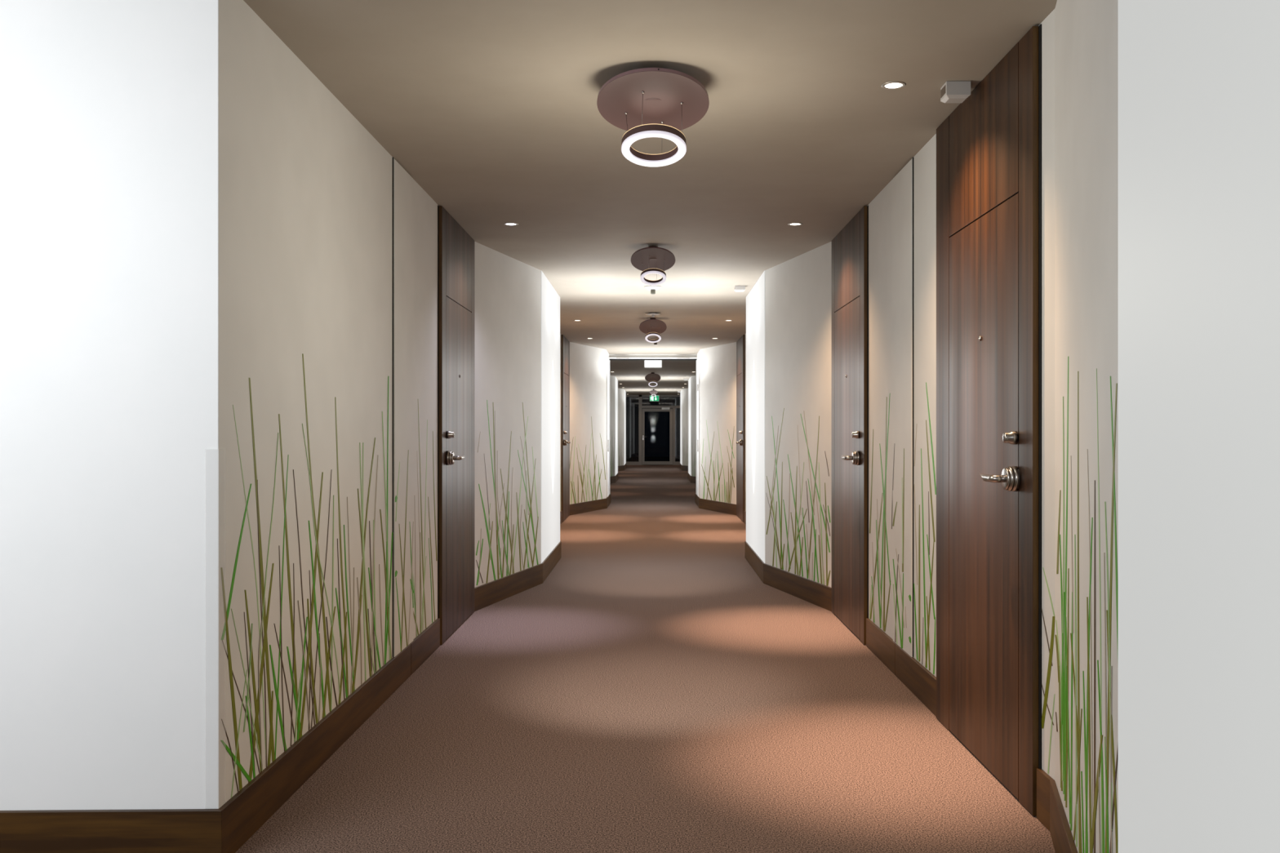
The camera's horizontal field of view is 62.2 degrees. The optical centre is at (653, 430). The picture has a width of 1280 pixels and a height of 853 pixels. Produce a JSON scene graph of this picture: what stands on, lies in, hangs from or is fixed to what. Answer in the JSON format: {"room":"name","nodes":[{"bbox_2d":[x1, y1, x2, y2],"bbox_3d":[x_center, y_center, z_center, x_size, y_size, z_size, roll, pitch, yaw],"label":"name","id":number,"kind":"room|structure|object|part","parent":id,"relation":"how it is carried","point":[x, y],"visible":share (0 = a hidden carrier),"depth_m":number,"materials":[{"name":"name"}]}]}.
{"room":"hotel corridor","nodes":[
{"label":"hotel corridor","id":0,"kind":"room"},
{"bbox_2d":[0,0,217,810],"bbox_3d":[-3.217,-0.034,3.143,3.870,2.624,0.115,0,0,-1],"label":"wall","id":1,"kind":"structure","parent":0,"point":[108,108],"depth_m":3.12,"materials":[{"name":"white paint"}]},
{"bbox_2d":[0,644,411,852],"bbox_3d":[-3.182,1.196,4.287,3.836,0.165,2.515,0,0,0],"label":"baseboard","id":2,"kind":"structure","parent":1,"relation":"attached to","point":[226,828],"depth_m":3.11,"materials":[{"name":"brown wood"}]},
{"bbox_2d":[217,0,623,808],"bbox_3d":[-1.083,-0.034,21.413,0.635,2.624,36.574,0,0,0],"label":"wall","id":3,"kind":"structure","parent":0,"point":[305,189],"depth_m":4.11,"materials":[{"name":"paint"}]},
{"bbox_2d":[220,353,392,797],"bbox_3d":[-1.278,0.420,4.175,0.003,1.405,2.071,0,0,0],"label":"print","id":4,"kind":"object","parent":3,"relation":"attached to","point":[306,439],"depth_m":3.82,"materials":[{"name":"green"}]},
{"bbox_2d":[392,156,413,657],"bbox_3d":[-1.281,-0.110,5.425,0.022,2.469,0.429,0,0,0],"label":"wall panel","id":5,"kind":"object","parent":3,"relation":"attached to","point":[402,182],"visible":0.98,"depth_m":5.39,"materials":[{"name":"paint"}]},
{"bbox_2d":[395,449,413,651],"bbox_3d":[-1.270,0.608,5.437,0.001,1.019,0.405,0,0,0],"label":"print","id":6,"kind":"object","parent":5,"relation":"attached to","point":[404,523],"depth_m":5.41,"materials":[{"name":"green"}]},
{"bbox_2d":[409,618,439,674],"bbox_3d":[-1.272,1.196,5.925,0.016,0.165,0.751,0,0,0],"label":"baseboard","id":7,"kind":"structure","parent":3,"relation":"attached to","point":[428,642],"depth_m":5.90,"materials":[{"name":"brown wood"}]},
{"bbox_2d":[413,402,437,636],"bbox_3d":[-1.279,0.472,5.958,0.001,1.293,0.662,0,0,0],"label":"print","id":8,"kind":"object","parent":3,"relation":"attached to","point":[424,414],"depth_m":5.95,"materials":[{"name":"green"}]},
{"bbox_2d":[437,205,474,644],"bbox_3d":[-1.229,-0.032,6.891,0.122,2.616,1.173,0,0,0],"label":"door","id":9,"kind":"structure","parent":3,"relation":"in","point":[455,247],"depth_m":6.74,"materials":[{"name":"brown wood"}]},
{"bbox_3d":[-1.274,-1.083,6.906,0.033,0.515,0.902,0,0,0],"label":"transom panel","id":10,"kind":"part","parent":9,"relation":"part of","materials":[{"name":"brown wood"}]},
{"bbox_3d":[-1.192,0.166,6.542,0.049,0.026,0.162,0,0,0],"label":"lever","id":11,"kind":"part","parent":9,"relation":"part of","materials":[{"name":"silver metal"}]},
{"bbox_2d":[475,400,538,585],"bbox_3d":[-1.107,0.444,8.197,0.002,1.346,1.319,0,0,13],"label":"print","id":12,"kind":"object","parent":3,"relation":"attached to","point":[507,431],"depth_m":8.13,"materials":[{"name":"green"}]},
{"bbox_2d":[474,511,562,611],"bbox_3d":[-1.102,1.196,11.136,0.356,0.165,7.308,0,0,0],"label":"baseboard","id":13,"kind":"structure","parent":3,"relation":"attached to","point":[489,593],"depth_m":8.29,"materials":[{"name":"brown wood"}]},
{"bbox_2d":[541,270,559,563],"bbox_3d":[-0.937,-0.117,9.790,0.006,2.456,1.772,0,0,0],"label":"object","id":14,"kind":"structure","parent":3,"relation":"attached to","point":[550,299],"depth_m":9.60,"materials":[{"name":"grey paint"}]},
{"bbox_2d":[560,334,570,522],"bbox_3d":[-1.229,-0.032,15.390,0.122,2.616,1.220,0,0,0],"label":"door","id":15,"kind":"structure","parent":3,"relation":"in","point":[565,344],"depth_m":15.20,"materials":[{"name":"brown wood"}]},
{"bbox_3d":[-1.274,-1.083,15.395,0.033,0.515,0.924,0,0,0],"label":"transom panel","id":16,"kind":"part","parent":15,"relation":"part of","materials":[{"name":"brown wood"}]},
{"bbox_2d":[569,416,605,504],"bbox_3d":[-1.021,0.442,16.775,0.001,1.345,1.517,0,0,19],"label":"print","id":17,"kind":"object","parent":3,"relation":"attached to","point":[587,433],"depth_m":16.74,"materials":[{"name":"green"}]},
{"bbox_2d":[569,498,606,515],"bbox_3d":[-1.020,1.196,16.747,0.016,0.165,1.583,0,0,19],"label":"baseboard","id":18,"kind":"structure","parent":3,"relation":"attached to","point":[588,506],"depth_m":16.71,"materials":[{"name":"brown wood"}]},
{"bbox_2d":[606,356,609,497],"bbox_3d":[-0.771,-0.067,18.090,0.058,2.339,0.940,0,0,0],"label":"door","id":19,"kind":"structure","parent":3,"relation":"in","point":[607,358],"depth_m":17.73,"materials":[{"name":"white paint"}]},
{"bbox_2d":[606,493,611,508],"bbox_3d":[-0.762,1.196,18.225,0.016,0.165,1.410,0,0,0],"label":"baseboard","id":20,"kind":"structure","parent":3,"relation":"attached to","point":[609,498],"depth_m":18.09,"materials":[{"name":"brown wood"}]},
{"bbox_2d":[610,439,614,476],"bbox_3d":[-1.096,0.497,25.601,0.001,1.231,1.221,0,0,15],"label":"print","id":21,"kind":"object","parent":3,"relation":"attached to","point":[612,441],"depth_m":26.01,"materials":[{"name":"yellow"}]},
{"bbox_2d":[614,376,617,475],"bbox_3d":[-0.937,-0.117,27.200,0.006,2.456,1.992,0,0,0],"label":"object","id":22,"kind":"structure","parent":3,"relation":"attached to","point":[615,379],"depth_m":26.69,"materials":[{"name":"grey paint"}]},
{"bbox_2d":[610,463,626,483],"bbox_3d":[-1.102,1.196,29.375,0.356,0.165,20.350,0,0,0],"label":"baseboard","id":23,"kind":"structure","parent":3,"relation":"attached to","point":[614,478],"depth_m":27.61,"materials":[{"name":"brown wood"}]},
{"bbox_2d":[617,426,622,466],"bbox_3d":[-1.132,0.488,33.561,0.001,1.249,1.144,0,0,15],"label":"print","id":24,"kind":"object","parent":3,"relation":"attached to","point":[620,428],"depth_m":33.86,"materials":[{"name":"yellow"}]},
{"bbox_2d":[623,389,626,465],"bbox_3d":[-0.937,-0.117,35.400,0.006,2.456,2.192,0,0,0],"label":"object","id":25,"kind":"structure","parent":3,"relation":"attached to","point":[624,392],"depth_m":35.20,"materials":[{"name":"grey paint"}]},
{"bbox_2d":[626,395,679,465],"bbox_3d":[0.000,-0.034,39.630,2.560,2.624,0.060,0,0,0],"label":"door frame","id":26,"kind":"structure","parent":3,"relation":"in","point":[634,403],"depth_m":39.62,"materials":[{"name":"grey metal"}]},
{"bbox_3d":[-0.887,-0.060,39.628,0.705,2.419,0.006,0,0,0],"label":"pane","id":27,"kind":"part","parent":26,"relation":"part of","materials":[{"name":"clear glass"}]},
{"bbox_2d":[642,407,672,464],"bbox_3d":[0.163,0.192,39.587,1.137,2.147,0.126,0,0,0],"label":"door","id":28,"kind":"structure","parent":26,"relation":"attached to","point":[657,423],"depth_m":39.62,"materials":[{"name":"black glass"}]},
{"bbox_3d":[0.413,-1.106,39.628,1.654,0.327,0.006,0,0,0],"label":"pane","id":29,"kind":"part","parent":26,"relation":"part of","materials":[{"name":"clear glass"}]},
{"bbox_3d":[1.032,0.150,39.628,0.415,1.998,0.006,0,0,0],"label":"pane","id":30,"kind":"part","parent":26,"relation":"part of","materials":[{"name":"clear glass"}]},
{"bbox_2d":[608,354,697,359],"bbox_3d":[0.000,-1.299,18.740,1.600,0.114,0.360,0,0,0],"label":"trim","id":31,"kind":"structure","parent":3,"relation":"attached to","point":[611,357],"depth_m":18.62,"materials":[{"name":"paint"}]},
{"bbox_3d":[0.000,-1.276,18.633,1.600,0.028,0.095,0,0,0],"label":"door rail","id":32,"kind":"part","parent":31,"relation":"part of","materials":[{"name":"white paint"}]},
{"bbox_2d":[235,465,1055,852],"bbox_3d":[-1.750,1.328,18.975,6.900,0.100,41.550,0,0,0],"label":"floor","id":33,"kind":"structure","parent":0,"point":[652,694],"depth_m":4.48,"materials":[{"name":"carpet"}]},
{"bbox_2d":[244,0,1057,395],"bbox_3d":[-1.750,-1.396,18.975,6.900,0.100,41.550,0,0,0],"label":"ceiling","id":34,"kind":"structure","parent":0,"point":[490,107],"depth_m":4.56,"materials":[{"name":"paint"}]},
{"bbox_2d":[503,222,518,225],"bbox_3d":[-0.924,-1.344,6.900,0.097,0.003,0.097,0,0,0],"label":"recessed light","id":35,"kind":"object","parent":34,"relation":"in","point":[509,223],"visible":1,"depth_m":6.90,"materials":[{"name":"grey glass"}]},
{"bbox_2d":[644,372,660,386],"bbox_3d":[-0.005,-1.182,24.519,0.365,0.327,0.322,0,0,0],"label":"pendant lamp","id":36,"kind":"object","parent":34,"relation":"hanging from","point":[652,377],"visible":1,"depth_m":24.49,"materials":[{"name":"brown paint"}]},
{"bbox_2d":[648,382,657,386],"bbox_3d":[-0.003,-1.075,24.502,0.211,0.113,0.187,0,0,0],"label":"diffuser","id":37,"kind":"object","parent":36,"relation":"attached to","point":[649,383],"depth_m":24.51,"materials":[{"name":"white plastic"}]},
{"bbox_2d":[596,67,709,166],"bbox_3d":[0.000,-1.192,4.072,0.430,0.307,0.417,0,0,0],"label":"pendant lamp","id":38,"kind":"object","parent":34,"relation":"hanging from","point":[643,102],"visible":1,"depth_m":4.04,"materials":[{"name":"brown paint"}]},
{"bbox_2d":[621,130,686,166],"bbox_3d":[0.003,-1.077,4.062,0.249,0.079,0.242,0,0,0],"label":"diffuser","id":39,"kind":"object","parent":38,"relation":"attached to","point":[671,157],"depth_m":4.07,"materials":[{"name":"white plastic"}]},
{"bbox_2d":[631,245,675,285],"bbox_3d":[0.000,-1.209,7.758,0.326,0.273,0.303,0,0,0],"label":"pendant lamp","id":40,"kind":"object","parent":34,"relation":"hanging from","point":[650,260],"visible":1,"depth_m":7.73,"materials":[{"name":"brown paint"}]},
{"bbox_2d":[640,271,666,285],"bbox_3d":[0.002,-1.114,7.746,0.189,0.083,0.176,0,0,0],"label":"diffuser","id":41,"kind":"object","parent":40,"relation":"attached to","point":[643,273],"depth_m":7.76,"materials":[{"name":"white plastic"}]},
{"bbox_2d":[639,318,666,342],"bbox_3d":[-0.001,-1.201,12.681,0.328,0.288,0.297,0,0,0],"label":"pendant lamp","id":42,"kind":"object","parent":34,"relation":"hanging from","point":[651,326],"visible":1,"depth_m":12.65,"materials":[{"name":"grey paint"}]},
{"bbox_2d":[644,333,661,342],"bbox_3d":[0.001,-1.104,12.667,0.190,0.094,0.172,0,0,0],"label":"diffuser","id":43,"kind":"object","parent":42,"relation":"attached to","point":[659,335],"depth_m":12.67,"materials":[{"name":"white plastic"}]},
{"bbox_2d":[644,360,662,368],"bbox_3d":[0.001,-1.236,19.003,0.318,0.218,0.053,0,0,0],"label":"hanging sign","id":44,"kind":"object","parent":34,"relation":"hanging from","point":[647,363],"visible":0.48,"depth_m":18.98,"materials":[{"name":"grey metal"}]},
{"bbox_2d":[644,285,662,294],"bbox_3d":[0.000,-1.310,9.900,0.161,0.071,0.161,0,0,0],"label":"smoke detector","id":45,"kind":"object","parent":34,"relation":"attached to","point":[652,288],"visible":0.98,"depth_m":9.87,"materials":[{"name":"grey plastic"}]},
{"bbox_3d":[0.000,-1.332,9.900,0.161,0.028,0.161,0,0,0],"label":"plate","id":46,"kind":"part","parent":45,"relation":"part of","materials":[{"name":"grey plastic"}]},
{"bbox_2d":[645,312,660,316],"bbox_3d":[0.000,-1.323,12.100,0.180,0.046,0.180,0,0,0],"label":"sprinkler","id":47,"kind":"object","parent":34,"relation":"attached to","point":[652,314],"visible":1,"depth_m":12.08,"materials":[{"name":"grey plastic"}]},
{"bbox_3d":[0.000,-1.334,12.100,0.180,0.023,0.180,0,0,0],"label":"plate","id":48,"kind":"part","parent":47,"relation":"part of","materials":[{"name":"grey plastic"}]},
{"bbox_2d":[649,389,657,396],"bbox_3d":[0.018,-1.225,34.357,0.254,0.240,0.222,0,0,0],"label":"pendant lamp","id":49,"kind":"object","parent":34,"relation":"hanging from","point":[654,392],"visible":1,"depth_m":34.34,"materials":[{"name":"grey paint"}]},
{"bbox_2d":[649,395,658,401],"bbox_3d":[0.045,-1.188,37.017,0.331,0.316,0.045,0,0,0],"label":"exit sign","id":50,"kind":"object","parent":34,"relation":"hanging from","point":[655,398],"visible":0.94,"depth_m":37.00,"materials":[{"name":"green plastic"}]},
{"bbox_2d":[734,285,745,292],"bbox_3d":[0.807,-1.321,9.873,0.096,0.049,0.085,0,0,0],"label":"ceiling sensor","id":51,"kind":"object","parent":34,"relation":"attached to","point":[737,288],"visible":1,"depth_m":9.83,"materials":[{"name":"grey plastic"}]},
{"bbox_2d":[787,222,802,225],"bbox_3d":[0.924,-1.344,6.900,0.097,0.003,0.097,0,0,0],"label":"recessed light","id":52,"kind":"object","parent":34,"relation":"in","point":[796,223],"visible":1,"depth_m":6.90,"materials":[{"name":"grey glass"}]},
{"bbox_2d":[880,80,906,89],"bbox_3d":[0.936,-1.344,4.130,0.097,0.003,0.097,0,0,0],"label":"recessed light","id":53,"kind":"object","parent":34,"relation":"in","point":[892,85],"visible":1,"depth_m":4.13,"materials":[{"name":"grey"}]},
{"bbox_2d":[940,80,970,102],"bbox_3d":[1.174,-1.313,4.122,0.096,0.063,0.085,0,0,0],"label":"ceiling sensor","id":54,"kind":"object","parent":34,"relation":"attached to","point":[952,91],"visible":1,"depth_m":4.08,"materials":[{"name":"grey plastic"}]},
{"bbox_2d":[696,356,699,497],"bbox_3d":[0.771,-0.067,18.090,0.058,2.339,0.940,0,0,0],"label":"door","id":55,"kind":"structure","parent":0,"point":[698,358],"depth_m":17.73,"materials":[{"name":"white paint"}]},
{"bbox_2d":[682,0,1118,852],"bbox_3d":[1.083,-0.034,19.000,0.635,2.624,41.400,0,0,0],"label":"wall","id":56,"kind":"structure","parent":0,"point":[1080,37],"depth_m":3.43,"materials":[{"name":"paint"}]},
{"bbox_2d":[680,389,682,465],"bbox_3d":[0.937,-0.117,35.400,0.006,2.456,2.192,0,0,0],"label":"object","id":57,"kind":"structure","parent":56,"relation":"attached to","point":[681,392],"depth_m":35.19,"materials":[{"name":"grey"}]},
{"bbox_2d":[682,430,688,465],"bbox_3d":[1.105,0.492,33.664,0.001,1.242,1.296,0,0,-15],"label":"print","id":58,"kind":"object","parent":56,"relation":"attached to","point":[685,433],"depth_m":33.95,"materials":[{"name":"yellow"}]},
{"bbox_2d":[680,463,695,483],"bbox_3d":[1.102,1.196,29.375,0.356,0.165,20.350,0,0,0],"label":"baseboard","id":59,"kind":"structure","parent":56,"relation":"attached to","point":[691,478],"depth_m":27.61,"materials":[{"name":"brown wood"}]},
{"bbox_2d":[688,376,691,475],"bbox_3d":[0.937,-0.117,27.200,0.006,2.456,1.992,0,0,0],"label":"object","id":60,"kind":"structure","parent":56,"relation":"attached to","point":[690,379],"depth_m":26.69,"materials":[{"name":"grey paint"}]},
{"bbox_2d":[694,493,699,508],"bbox_3d":[0.762,1.196,18.225,0.016,0.165,1.410,0,0,0],"label":"baseboard","id":61,"kind":"structure","parent":56,"relation":"attached to","point":[696,498],"depth_m":18.09,"materials":[{"name":"brown wood"}]},
{"bbox_2d":[699,498,736,515],"bbox_3d":[1.020,1.196,16.747,0.016,0.165,1.583,0,0,-19],"label":"baseboard","id":62,"kind":"structure","parent":56,"relation":"attached to","point":[717,506],"depth_m":16.71,"materials":[{"name":"brown wood"}]},
{"bbox_2d":[701,420,734,502],"bbox_3d":[1.016,0.465,16.790,0.001,1.294,1.394,0,0,-19],"label":"print","id":63,"kind":"object","parent":56,"relation":"attached to","point":[717,437],"depth_m":16.77,"materials":[{"name":"green"}]},
{"bbox_2d":[735,334,745,522],"bbox_3d":[1.229,-0.032,15.390,0.122,2.616,1.220,0,0,0],"label":"door","id":64,"kind":"structure","parent":56,"relation":"in","point":[740,344],"depth_m":15.20,"materials":[{"name":"brown wood"}]},
{"bbox_3d":[1.274,-1.083,15.395,0.033,0.515,0.924,0,0,0],"label":"transom panel","id":65,"kind":"part","parent":64,"relation":"part of","materials":[{"name":"brown wood"}]},
{"bbox_2d":[745,477,746,511],"bbox_3d":[1.279,0.515,13.365,0.001,1.197,2.701,0,0,0],"label":"print","id":66,"kind":"object","parent":56,"relation":"attached to","point":[745,477],"depth_m":14.65,"materials":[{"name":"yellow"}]},
{"bbox_2d":[746,270,764,563],"bbox_3d":[0.937,-0.117,9.790,0.006,2.456,1.772,0,0,0],"label":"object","id":67,"kind":"structure","parent":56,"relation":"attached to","point":[755,299],"depth_m":9.60,"materials":[{"name":"grey paint"}]},
{"bbox_2d":[743,511,831,611],"bbox_3d":[1.102,1.196,11.136,0.356,0.165,7.308,0,0,0],"label":"baseboard","id":68,"kind":"structure","parent":56,"relation":"attached to","point":[816,593],"depth_m":8.29,"materials":[{"name":"brown wood"}]},
{"bbox_2d":[765,408,830,586],"bbox_3d":[1.103,0.465,8.213,0.002,1.295,1.363,0,0,-13],"label":"print","id":69,"kind":"object","parent":56,"relation":"attached to","point":[797,440],"depth_m":8.15,"materials":[{"name":"green"}]},
{"bbox_2d":[831,205,868,644],"bbox_3d":[1.229,-0.032,6.891,0.122,2.616,1.173,0,0,0],"label":"door","id":70,"kind":"structure","parent":56,"relation":"in","point":[850,247],"depth_m":6.79,"materials":[{"name":"brown wood"}]},
{"bbox_3d":[1.274,-1.083,6.906,0.033,0.515,0.902,0,0,0],"label":"transom panel","id":71,"kind":"part","parent":70,"relation":"part of","materials":[{"name":"brown wood"}]},
{"bbox_3d":[1.192,0.166,6.542,0.049,0.026,0.162,0,0,0],"label":"lever","id":72,"kind":"part","parent":70,"relation":"part of","materials":[{"name":"silver metal"}]},
{"bbox_2d":[869,396,893,631],"bbox_3d":[1.279,0.454,5.954,0.001,1.316,0.649,0,0,0],"label":"print","id":73,"kind":"object","parent":56,"relation":"attached to","point":[881,408],"depth_m":5.95,"materials":[{"name":"green"}]},
{"bbox_2d":[866,618,936,716],"bbox_3d":[1.272,1.196,5.508,0.016,0.165,1.585,0,0,0],"label":"baseboard","id":74,"kind":"structure","parent":56,"relation":"attached to","point":[918,680],"depth_m":5.34,"materials":[{"name":"brown wood"}]},
{"bbox_2d":[892,156,913,657],"bbox_3d":[1.281,-0.110,5.422,0.022,2.469,0.424,0,0,0],"label":"wall panel","id":75,"kind":"object","parent":56,"relation":"attached to","point":[903,182],"visible":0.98,"depth_m":5.37,"materials":[{"name":"paint"}]},
{"bbox_2d":[892,444,906,648],"bbox_3d":[1.270,0.590,5.476,0.001,1.047,0.315,0,0,0],"label":"print","id":76,"kind":"object","parent":75,"relation":"attached to","point":[900,451],"depth_m":5.46,"materials":[{"name":"green"}]},
{"bbox_2d":[913,382,936,674],"bbox_3d":[1.279,0.442,5.000,0.001,1.340,0.424,0,0,0],"label":"print","id":77,"kind":"object","parent":56,"relation":"attached to","point":[924,393],"depth_m":4.99,"materials":[{"name":"green"}]},
{"bbox_2d":[936,23,1041,816],"bbox_3d":[1.229,-0.032,4.103,0.122,2.616,1.218,0,0,0],"label":"door","id":78,"kind":"structure","parent":56,"relation":"in","point":[988,148],"depth_m":3.95,"materials":[{"name":"brown wood"}]},
{"bbox_3d":[1.274,-1.083,4.080,0.033,0.515,0.854,0,0,0],"label":"transom panel","id":79,"kind":"part","parent":78,"relation":"part of","materials":[{"name":"brown wood"}]},
{"bbox_3d":[1.192,0.166,3.740,0.049,0.026,0.162,0,0,0],"label":"lever","id":80,"kind":"part","parent":78,"relation":"part of","materials":[{"name":"silver metal"}]},
{"bbox_2d":[1041,567,1054,773],"bbox_3d":[1.279,0.780,3.442,0.001,0.664,0.128,0,0,0],"label":"print","id":81,"kind":"object","parent":56,"relation":"attached to","point":[1047,573],"depth_m":3.43,"materials":[{"name":"green"}]},
{"bbox_2d":[1036,768,1077,852],"bbox_3d":[0.979,1.196,0.958,0.270,0.165,5.112,0,0,4],"label":"baseboard","id":82,"kind":"structure","parent":56,"relation":"attached to","point":[1051,813],"depth_m":3.29,"materials":[{"name":"brown wood"}]},
{"bbox_2d":[1054,356,1118,852],"bbox_3d":[1.107,0.452,2.750,0.002,1.329,1.281,0,0,15],"label":"print","id":83,"kind":"object","parent":56,"relation":"attached to","point":[1086,388],"depth_m":2.61,"materials":[{"name":"green"}]},
{"bbox_2d":[1118,0,1279,852],"bbox_3d":[0.937,-0.117,1.168,0.006,2.456,1.928,0,0,0],"label":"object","id":84,"kind":"structure","parent":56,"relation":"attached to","point":[1199,80],"depth_m":1.82,"materials":[{"name":"grey paint"}]},
{"label":"outside","id":85,"kind":"structure","parent":0,"visible":0},
{"bbox_2d":[641,456,672,465],"bbox_3d":[0.000,1.348,46.680,12.000,0.100,13.840,0,0,0],"label":"ground","id":86,"kind":"structure","parent":85,"point":[642,456],"depth_m":40.50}
]}

